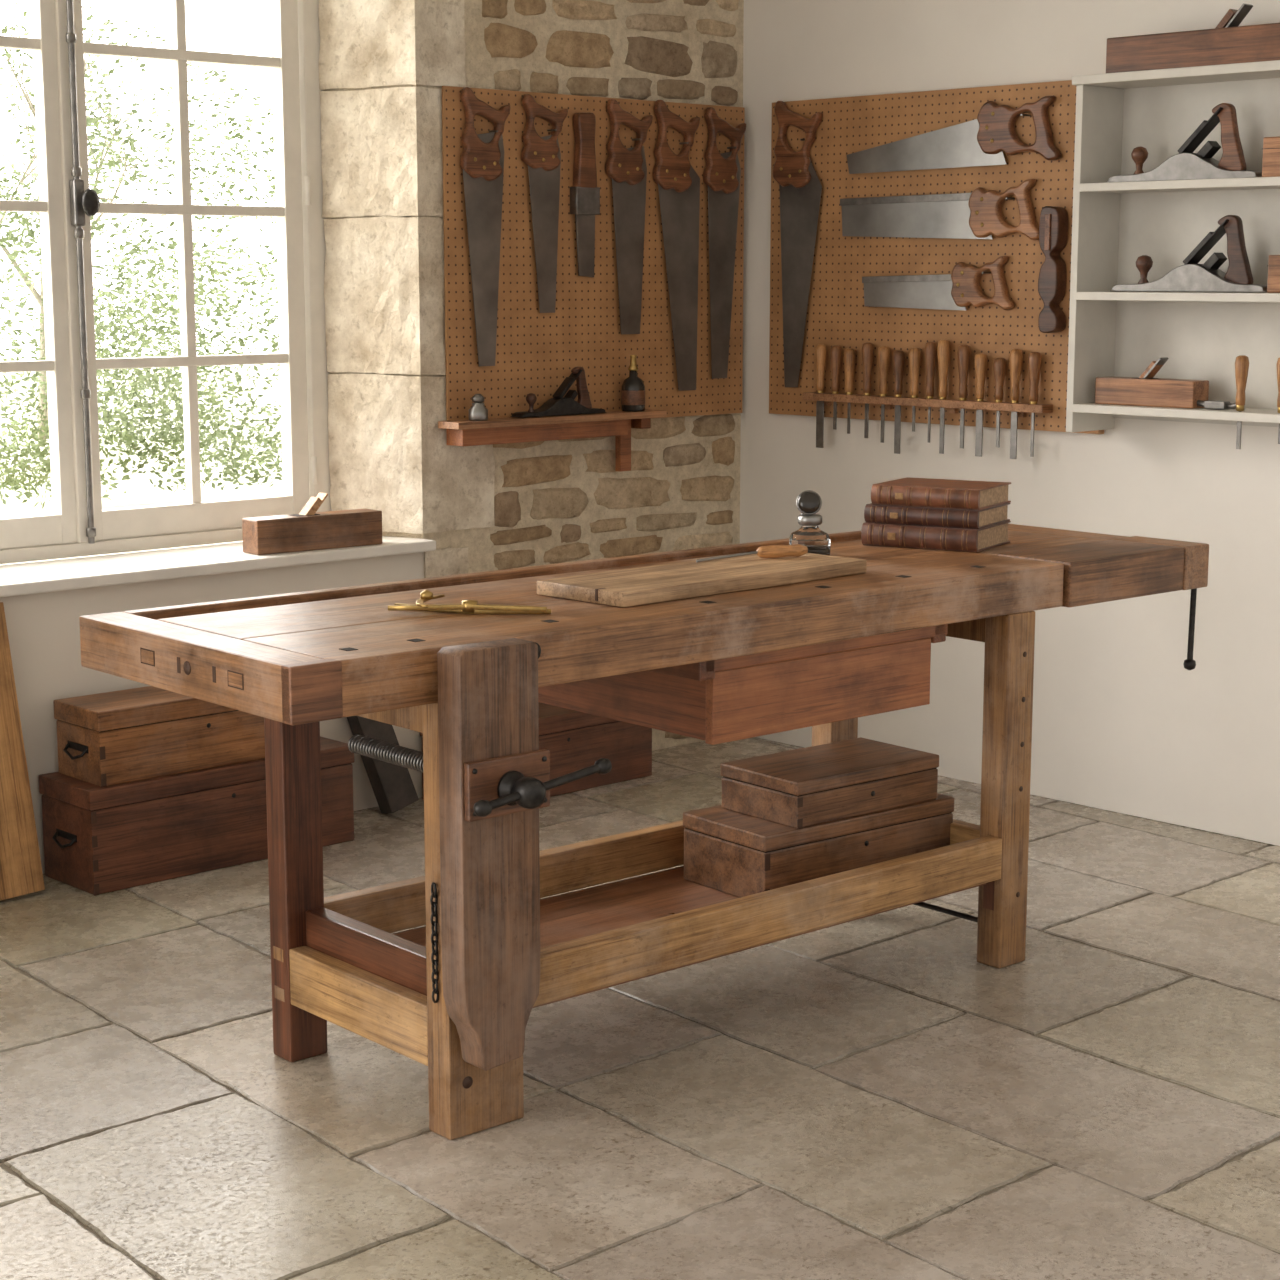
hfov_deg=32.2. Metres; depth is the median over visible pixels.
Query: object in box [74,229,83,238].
bracket
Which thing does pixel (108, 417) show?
foliage
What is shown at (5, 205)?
bar
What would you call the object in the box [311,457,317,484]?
hinge
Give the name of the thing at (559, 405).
plane
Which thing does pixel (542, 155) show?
saw
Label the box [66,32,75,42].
bracket
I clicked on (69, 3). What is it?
rod
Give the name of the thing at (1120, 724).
wall
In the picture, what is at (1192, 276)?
plane
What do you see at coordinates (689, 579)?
board
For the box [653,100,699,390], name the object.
saw
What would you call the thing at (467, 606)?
divider
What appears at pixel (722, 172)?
saw
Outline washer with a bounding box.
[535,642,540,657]
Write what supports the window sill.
attached to the wall at (43, 629)
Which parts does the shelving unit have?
shelf, shelf, shelf, shelf, blade, handle, handle, blade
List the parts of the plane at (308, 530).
blade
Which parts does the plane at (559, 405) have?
knob, iron blade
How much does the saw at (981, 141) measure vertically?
0.190 m
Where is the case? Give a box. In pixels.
[69,179,84,225]
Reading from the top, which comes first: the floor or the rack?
the rack
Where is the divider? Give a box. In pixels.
[388,590,550,613]
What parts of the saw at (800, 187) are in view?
handle, blade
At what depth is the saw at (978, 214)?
6.49 m
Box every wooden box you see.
[683,793,954,897]
[721,737,938,828]
[1262,136,1279,176]
[1267,255,1279,292]
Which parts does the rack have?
blade, handle, blade, handle, blade, handle, blade, handle, blade, handle, blade, handle, blade, handle, rail, blade, handle, blade, handle, blade, handle, blade, handle, blade, handle, blade, handle, blade, handle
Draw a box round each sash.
[0,0,76,549]
[74,0,309,540]
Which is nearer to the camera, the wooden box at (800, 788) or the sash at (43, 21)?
the wooden box at (800, 788)
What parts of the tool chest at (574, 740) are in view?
lid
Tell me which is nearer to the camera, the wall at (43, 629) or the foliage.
the wall at (43, 629)
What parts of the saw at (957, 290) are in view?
blade, handle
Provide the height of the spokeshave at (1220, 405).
0.023 m
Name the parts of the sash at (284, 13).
door leaf stile, door leaf bottom rail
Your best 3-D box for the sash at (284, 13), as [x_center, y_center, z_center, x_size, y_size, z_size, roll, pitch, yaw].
[-1.244,-1.177,6.133,0.720,1.760,0.050,-9,13,-43]
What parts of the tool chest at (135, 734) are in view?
handle, handle plate, lid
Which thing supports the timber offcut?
on the floor
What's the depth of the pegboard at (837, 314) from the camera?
6.58 m
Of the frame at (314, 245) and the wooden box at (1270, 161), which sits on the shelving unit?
the wooden box at (1270, 161)
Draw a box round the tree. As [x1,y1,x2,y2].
[0,1,276,438]
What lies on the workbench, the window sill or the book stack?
the book stack
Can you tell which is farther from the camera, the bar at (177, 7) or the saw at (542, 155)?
the saw at (542, 155)
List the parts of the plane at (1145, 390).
blade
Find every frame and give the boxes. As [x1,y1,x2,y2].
[0,528,242,563]
[297,0,331,511]
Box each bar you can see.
[0,36,39,50]
[0,200,46,211]
[0,360,53,372]
[83,42,280,67]
[96,353,287,368]
[97,202,283,216]
[170,0,200,503]
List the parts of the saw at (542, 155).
handle, blade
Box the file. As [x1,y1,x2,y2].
[570,112,599,276]
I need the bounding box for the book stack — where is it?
[861,477,1010,551]
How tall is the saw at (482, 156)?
0.783 m
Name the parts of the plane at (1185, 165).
knob, iron blade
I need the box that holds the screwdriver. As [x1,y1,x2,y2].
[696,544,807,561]
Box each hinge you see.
[305,176,310,204]
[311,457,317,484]
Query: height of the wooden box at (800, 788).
0.102 m
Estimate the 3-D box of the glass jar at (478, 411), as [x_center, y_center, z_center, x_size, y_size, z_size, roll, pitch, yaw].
[-0.464,-0.669,6.377,0.056,0.076,0.056,-9,13,-43]
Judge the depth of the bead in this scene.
5.87 m
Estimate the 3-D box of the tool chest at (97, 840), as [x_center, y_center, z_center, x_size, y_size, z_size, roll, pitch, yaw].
[-1.153,0.443,5.819,0.814,0.265,0.258,-9,13,-43]
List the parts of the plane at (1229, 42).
blade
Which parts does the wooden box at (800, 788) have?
lid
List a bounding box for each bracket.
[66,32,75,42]
[71,166,81,176]
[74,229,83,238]
[80,389,90,398]
[86,527,95,537]
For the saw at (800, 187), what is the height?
0.885 m
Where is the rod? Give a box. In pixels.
[66,0,94,543]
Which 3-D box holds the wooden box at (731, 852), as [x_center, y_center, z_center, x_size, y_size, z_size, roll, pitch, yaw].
[0.400,0.439,4.932,0.569,0.152,0.274,-7,12,-38]
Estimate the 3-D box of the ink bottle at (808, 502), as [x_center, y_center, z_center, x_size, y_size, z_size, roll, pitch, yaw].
[0.383,-0.263,5.000,0.096,0.147,0.096,-9,13,-43]
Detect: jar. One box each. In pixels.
[469,394,487,420]
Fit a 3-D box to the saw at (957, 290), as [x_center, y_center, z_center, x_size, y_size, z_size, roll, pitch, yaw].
[0.870,-1.050,6.538,0.036,0.156,0.569,-9,13,-43]
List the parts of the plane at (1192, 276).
knob, iron blade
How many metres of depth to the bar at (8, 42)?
5.71 m
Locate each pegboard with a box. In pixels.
[442,86,744,420]
[769,80,1103,433]
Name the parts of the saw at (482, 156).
blade, handle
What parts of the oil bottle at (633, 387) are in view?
brass spout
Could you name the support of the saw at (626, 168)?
hanging from the pegboard at (536, 351)
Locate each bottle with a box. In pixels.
[621,355,644,411]
[789,490,830,554]
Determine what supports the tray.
on the workbench
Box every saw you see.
[460,87,509,365]
[521,94,567,312]
[605,99,652,333]
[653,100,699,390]
[703,107,745,378]
[772,101,822,386]
[840,179,1038,239]
[846,96,1061,173]
[862,256,1014,310]
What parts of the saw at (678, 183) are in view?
handle, blade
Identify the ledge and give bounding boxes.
[438,409,666,471]
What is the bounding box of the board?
[537,553,866,606]
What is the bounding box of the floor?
[0,737,1279,1279]
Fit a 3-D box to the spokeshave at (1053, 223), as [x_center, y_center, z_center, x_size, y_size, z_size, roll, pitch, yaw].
[1.154,-1.037,6.220,0.054,0.350,0.071,-9,13,-43]
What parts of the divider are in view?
leg, leg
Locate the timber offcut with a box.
[347,716,418,813]
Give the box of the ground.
[0,351,282,564]
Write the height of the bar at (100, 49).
0.028 m
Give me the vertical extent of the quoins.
2.951 m
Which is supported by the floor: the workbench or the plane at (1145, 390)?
the workbench
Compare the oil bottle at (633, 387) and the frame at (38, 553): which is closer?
the frame at (38, 553)
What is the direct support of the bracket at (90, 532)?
attached to the bead
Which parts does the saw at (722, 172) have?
handle, blade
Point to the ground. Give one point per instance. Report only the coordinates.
(139, 490)
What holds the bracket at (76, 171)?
attached to the rod
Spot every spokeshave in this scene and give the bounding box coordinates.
[1038,206,1067,332]
[1197,400,1235,409]
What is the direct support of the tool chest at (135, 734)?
on the tool chest at (97, 840)
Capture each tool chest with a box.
[38,736,354,895]
[53,686,264,786]
[419,702,651,799]
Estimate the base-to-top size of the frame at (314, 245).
1.850 m
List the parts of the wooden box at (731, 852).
lid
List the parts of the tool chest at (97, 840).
handle, handle plate, lid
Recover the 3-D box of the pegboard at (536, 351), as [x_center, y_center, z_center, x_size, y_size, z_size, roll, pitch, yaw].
[-0.112,-1.146,6.717,1.215,0.966,0.008,-9,13,-43]
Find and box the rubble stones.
[482,0,738,738]
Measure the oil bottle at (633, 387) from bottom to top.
0.172 m
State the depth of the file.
6.59 m
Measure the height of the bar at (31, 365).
0.028 m
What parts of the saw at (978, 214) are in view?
blade, handle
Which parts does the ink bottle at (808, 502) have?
hinged lid, glass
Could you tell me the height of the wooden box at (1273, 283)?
0.095 m
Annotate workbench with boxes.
[79,524,1208,1139]
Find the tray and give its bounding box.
[123,531,860,619]
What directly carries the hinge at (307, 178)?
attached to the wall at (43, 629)
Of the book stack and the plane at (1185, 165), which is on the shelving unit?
the plane at (1185, 165)
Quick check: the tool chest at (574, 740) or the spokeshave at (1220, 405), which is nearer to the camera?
the spokeshave at (1220, 405)
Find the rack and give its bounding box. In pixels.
[803,339,1052,458]
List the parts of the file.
handle, blade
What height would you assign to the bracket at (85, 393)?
0.030 m
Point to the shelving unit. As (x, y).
(1228, 340)
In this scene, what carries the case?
attached to the bead
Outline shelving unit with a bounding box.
[1066,60,1279,448]
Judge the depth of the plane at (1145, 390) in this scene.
5.92 m
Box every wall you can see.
[0,0,743,873]
[740,0,1279,845]
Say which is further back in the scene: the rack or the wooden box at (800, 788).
the rack
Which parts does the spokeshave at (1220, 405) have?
blade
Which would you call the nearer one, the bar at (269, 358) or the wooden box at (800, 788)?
the wooden box at (800, 788)
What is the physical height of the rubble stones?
2.943 m
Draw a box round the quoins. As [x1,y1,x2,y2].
[318,0,494,577]
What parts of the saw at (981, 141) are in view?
blade, handle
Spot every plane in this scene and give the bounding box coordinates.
[242,492,381,554]
[511,367,606,417]
[1095,357,1208,408]
[1105,103,1261,182]
[1106,3,1279,72]
[1110,215,1266,291]
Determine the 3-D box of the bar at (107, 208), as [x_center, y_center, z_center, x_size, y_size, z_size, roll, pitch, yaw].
[-1.251,-1.186,6.125,0.640,0.028,0.038,-9,13,-43]
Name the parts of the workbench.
tenon leg, tenon leg, leg, leg, handle, vise plate, vise handle, handle, drawer, drawer, leg, foot rod, tenon leg, leg, vise handle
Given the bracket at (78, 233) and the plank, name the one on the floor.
the plank
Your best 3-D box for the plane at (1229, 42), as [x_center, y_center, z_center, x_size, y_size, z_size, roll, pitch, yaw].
[1.512,-1.536,5.650,0.085,0.153,0.720,-9,13,-43]
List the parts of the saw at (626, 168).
handle, blade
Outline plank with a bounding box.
[0,602,44,899]
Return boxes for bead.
[55,0,95,542]
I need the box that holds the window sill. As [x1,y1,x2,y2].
[0,536,435,596]
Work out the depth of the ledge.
6.56 m

